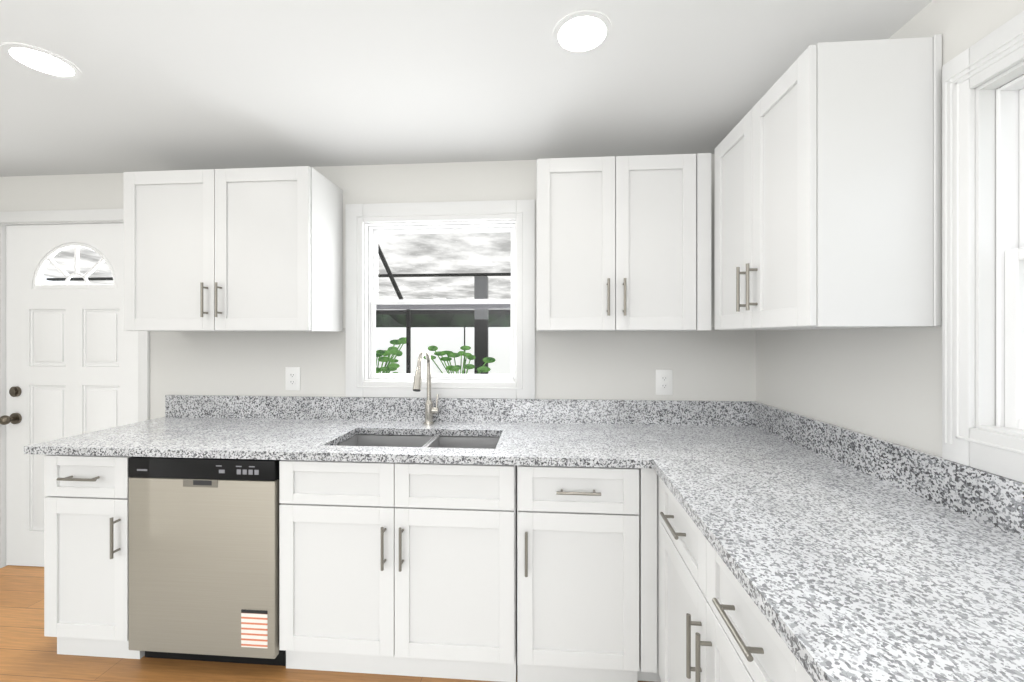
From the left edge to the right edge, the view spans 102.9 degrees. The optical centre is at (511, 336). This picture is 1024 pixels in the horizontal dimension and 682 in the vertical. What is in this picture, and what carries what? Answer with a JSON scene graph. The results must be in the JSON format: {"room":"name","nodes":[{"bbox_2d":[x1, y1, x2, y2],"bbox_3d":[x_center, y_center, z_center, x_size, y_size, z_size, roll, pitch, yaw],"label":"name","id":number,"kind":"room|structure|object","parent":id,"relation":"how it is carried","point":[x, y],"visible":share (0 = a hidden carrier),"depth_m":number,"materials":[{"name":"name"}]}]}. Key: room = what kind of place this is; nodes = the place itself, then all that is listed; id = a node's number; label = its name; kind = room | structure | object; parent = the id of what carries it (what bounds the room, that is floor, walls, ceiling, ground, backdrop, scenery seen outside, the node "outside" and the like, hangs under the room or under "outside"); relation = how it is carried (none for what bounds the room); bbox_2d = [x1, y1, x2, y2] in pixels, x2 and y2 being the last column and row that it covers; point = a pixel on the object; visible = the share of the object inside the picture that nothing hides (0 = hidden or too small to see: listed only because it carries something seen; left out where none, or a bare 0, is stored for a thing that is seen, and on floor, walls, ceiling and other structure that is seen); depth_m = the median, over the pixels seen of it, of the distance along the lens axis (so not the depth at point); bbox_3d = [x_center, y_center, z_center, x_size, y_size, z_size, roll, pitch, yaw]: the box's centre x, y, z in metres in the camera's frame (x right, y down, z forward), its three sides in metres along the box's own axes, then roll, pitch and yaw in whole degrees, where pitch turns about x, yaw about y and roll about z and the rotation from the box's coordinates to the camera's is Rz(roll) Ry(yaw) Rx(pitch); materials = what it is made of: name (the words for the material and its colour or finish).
{"room":"kitchen","nodes":[
{"label":"kitchen","id":0,"kind":"room"},
{"bbox_2d":[0,565,651,681],"bbox_3d":[-1.179,1.420,-0.019,4.850,0.100,4.890,0,0,4],"label":"floor","id":1,"kind":"structure","parent":0,"point":[28,650],"depth_m":1.70,"materials":[{"name":"brown wood"}]},
{"bbox_2d":[44,455,144,658],"bbox_3d":[-1.756,0.932,1.992,0.385,0.876,0.661,0,0,4],"label":"base cabinet","id":2,"kind":"object","parent":1,"relation":"on","point":[86,556],"visible":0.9,"depth_m":1.71,"materials":[{"name":"white wood"}]},
{"bbox_2d":[128,457,285,665],"bbox_3d":[-1.241,0.933,1.953,0.631,0.874,0.606,0,0,4],"label":"dishwasher","id":3,"kind":"object","parent":1,"relation":"on","point":[203,559],"visible":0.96,"depth_m":1.65,"materials":[{"name":"beige"}]},
{"bbox_2d":[279,436,516,681],"bbox_3d":[-0.442,0.932,1.895,0.953,0.876,0.661,0,0,4],"label":"base cabinet","id":4,"kind":"object","parent":1,"relation":"on","point":[401,569],"visible":0.96,"depth_m":1.61,"materials":[{"name":"white wood"}]},
{"bbox_2d":[24,395,825,467],"bbox_3d":[-0.390,0.409,1.902,3.253,0.157,0.640,0,0,4],"label":"countertop","id":5,"kind":"structure","parent":4,"relation":"on","point":[531,432],"depth_m":2.03,"materials":[{"name":"stone"}]},
{"bbox_2d":[336,434,499,448],"bbox_3d":[-0.422,0.596,1.856,0.783,0.214,0.378,0,0,4],"label":"sink","id":6,"kind":"object","parent":5,"relation":"in","point":[426,441],"visible":0.19,"depth_m":2.02,"materials":[{"name":"silver metal"}]},
{"bbox_2d":[413,349,438,424],"bbox_3d":[-0.432,0.257,2.042,0.079,0.397,0.256,0,0,4],"label":"faucet","id":7,"kind":"object","parent":5,"relation":"on","point":[430,410],"visible":1,"depth_m":2.12,"materials":[{"name":"silver metal"}]},
{"bbox_2d":[517,465,638,681],"bbox_3d":[0.272,0.932,1.843,0.466,0.876,0.661,0,0,4],"label":"base cabinet","id":8,"kind":"object","parent":1,"relation":"on","point":[577,574],"visible":0.98,"depth_m":1.56,"materials":[{"name":"white wood"}]},
{"bbox_2d":[637,468,660,681],"bbox_3d":[0.869,0.932,1.799,0.726,0.876,0.661,0,0,4],"label":"base cabinet","id":9,"kind":"object","parent":1,"relation":"on","point":[649,574],"visible":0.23,"depth_m":1.53,"materials":[{"name":"white wood"}]},
{"bbox_2d":[660,479,813,681],"bbox_3d":[0.787,0.932,1.010,0.680,0.876,0.917,0,0,4],"label":"base cabinet","id":10,"kind":"object","parent":1,"relation":"on","point":[716,625],"visible":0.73,"depth_m":1.03,"materials":[{"name":"white wood"}]},
{"bbox_2d":[628,423,1023,681],"bbox_3d":[0.742,0.409,0.327,0.763,0.157,2.280,0,0,4],"label":"countertop","id":11,"kind":"structure","parent":10,"relation":"on","point":[846,555],"depth_m":0.91,"materials":[{"name":"stone"}]},
{"bbox_2d":[0,154,755,419],"bbox_3d":[-1.006,0.210,2.345,4.850,2.320,0.150,0,0,4],"label":"wall","id":12,"kind":"structure","parent":0,"point":[712,364],"depth_m":2.23,"materials":[{"name":"paint"}]},
{"bbox_2d":[0,223,137,566],"bbox_3d":[-2.581,0.349,2.391,0.894,2.030,0.121,0,0,4],"label":"entry door","id":13,"kind":"structure","parent":12,"relation":"in","point":[71,359],"depth_m":2.42,"materials":[{"name":"white wood"}]},
{"bbox_2d":[0,209,149,567],"bbox_3d":[-2.583,0.316,2.447,1.010,2.108,0.158,0,0,4],"label":"door frame","id":14,"kind":"structure","parent":12,"relation":"attached to","point":[58,217],"depth_m":2.39,"materials":[{"name":"white wood"}]},
{"bbox_2d":[124,166,342,331],"bbox_3d":[-1.430,-0.422,2.117,0.958,0.785,0.363,0,0,4],"label":"upper cabinet","id":15,"kind":"object","parent":12,"relation":"attached to","point":[238,250],"visible":1,"depth_m":1.98,"materials":[{"name":"white wood"}]},
{"bbox_2d":[285,367,299,390],"bbox_3d":[-1.226,0.233,2.281,0.086,0.132,0.009,0,0,4],"label":"electrical outlet","id":16,"kind":"object","parent":12,"relation":"attached to","point":[292,378],"visible":1,"depth_m":2.28,"materials":[{"name":"white plastic"}]},
{"bbox_2d":[346,200,534,398],"bbox_3d":[-0.392,-0.201,2.284,1.043,1.062,0.162,0,0,4],"label":"window","id":17,"kind":"structure","parent":12,"relation":"in","point":[375,303],"depth_m":2.24,"materials":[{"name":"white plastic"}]},
{"bbox_2d":[536,153,710,330],"bbox_3d":[0.507,-0.422,1.975,0.774,0.785,0.363,0,0,4],"label":"upper cabinet","id":18,"kind":"object","parent":12,"relation":"attached to","point":[623,243],"visible":1,"depth_m":1.83,"materials":[{"name":"white wood"}]},
{"bbox_2d":[656,369,672,394],"bbox_3d":[0.795,0.236,2.132,0.086,0.132,0.009,0,0,4],"label":"electrical outlet","id":19,"kind":"object","parent":12,"relation":"attached to","point":[664,382],"visible":1,"depth_m":2.13,"materials":[{"name":"white plastic"}]},
{"bbox_2d":[0,0,932,176],"bbox_3d":[-1.179,-1.000,-0.019,4.850,0.100,4.890,0,0,4],"label":"ceiling","id":20,"kind":"structure","parent":0,"point":[163,85],"depth_m":1.50,"materials":[{"name":"paint"}]},
{"bbox_2d":[0,43,81,79],"bbox_3d":[-1.617,-0.948,1.407,0.184,0.004,0.184,0,0,4],"label":"recessed light","id":21,"kind":"object","parent":20,"relation":"in","point":[42,61],"visible":1,"depth_m":1.40,"materials":[{"name":"white plastic"}]},
{"bbox_2d":[553,10,611,54],"bbox_3d":[0.219,-0.948,1.277,0.184,0.004,0.184,0,0,4],"label":"recessed light","id":22,"kind":"object","parent":20,"relation":"in","point":[578,33],"visible":1,"depth_m":1.27,"materials":[{"name":"white plastic"}]},
{"bbox_2d":[756,0,1023,456],"bbox_3d":[1.159,0.210,-0.266,0.150,2.320,4.740,0,0,4],"label":"wall","id":23,"kind":"structure","parent":0,"point":[884,383],"depth_m":1.32,"materials":[{"name":"paint"}]},
{"bbox_2d":[715,34,941,329],"bbox_3d":[1.018,-0.432,1.462,0.379,0.804,0.655,0,0,4],"label":"upper cabinet","id":24,"kind":"object","parent":23,"relation":"attached to","point":[828,185],"visible":1,"depth_m":1.15,"materials":[{"name":"white wood"}]},
{"bbox_2d":[942,11,1023,482],"bbox_3d":[1.204,-0.203,0.571,0.162,1.067,1.066,0,0,4],"label":"window","id":25,"kind":"structure","parent":23,"relation":"in","point":[1009,254],"depth_m":1.03,"materials":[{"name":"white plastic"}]},
{"label":"outside","id":26,"kind":"structure","parent":0,"visible":0},
{"bbox_3d":[-0.704,1.620,4.063,26.000,0.100,24.000,0,0,4],"label":"ground","id":27,"kind":"structure","parent":26,"visible":0},
{"bbox_2d":[46,244,510,373],"bbox_3d":[-0.550,0.345,6.157,12.000,2.450,5.200,0,0,4],"label":"posts","id":28,"kind":"object","parent":27,"relation":"on","point":[482,281],"depth_m":5.35,"materials":[{"name":"grey metal"}]},
{"bbox_2d":[43,232,510,309],"bbox_3d":[-0.592,-0.870,5.588,12.000,0.560,6.340,0,0,4],"label":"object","id":29,"kind":"structure","parent":28,"relation":"on","point":[414,248],"depth_m":5.00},
{"bbox_2d":[376,337,405,373],"bbox_3d":[-1.587,0.786,4.726,0.892,1.568,0.428,0,0,4],"label":"plant","id":30,"kind":"object","parent":27,"relation":"on","point":[388,358],"depth_m":4.68,"materials":[{"name":"green plant"}]},
{"bbox_2d":[376,326,509,373],"bbox_3d":[0.101,0.660,9.558,16.800,1.820,0.080,0,0,4],"label":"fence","id":31,"kind":"object","parent":27,"relation":"on","point":[493,340],"depth_m":9.64,"materials":[{"name":"white"}]},
{"bbox_2d":[376,314,509,326],"bbox_3d":[-0.446,-0.943,10.979,21.977,5.025,2.227,0,0,4],"label":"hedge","id":32,"kind":"object","parent":27,"relation":"on","point":[455,320],"depth_m":10.32,"materials":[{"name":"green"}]},
{"bbox_2d":[423,346,495,373],"bbox_3d":[-0.624,0.836,4.859,0.852,1.467,0.400,0,0,4],"label":"plant","id":33,"kind":"object","parent":27,"relation":"on","point":[458,354],"depth_m":4.89,"materials":[{"name":"green plant"}]}
]}

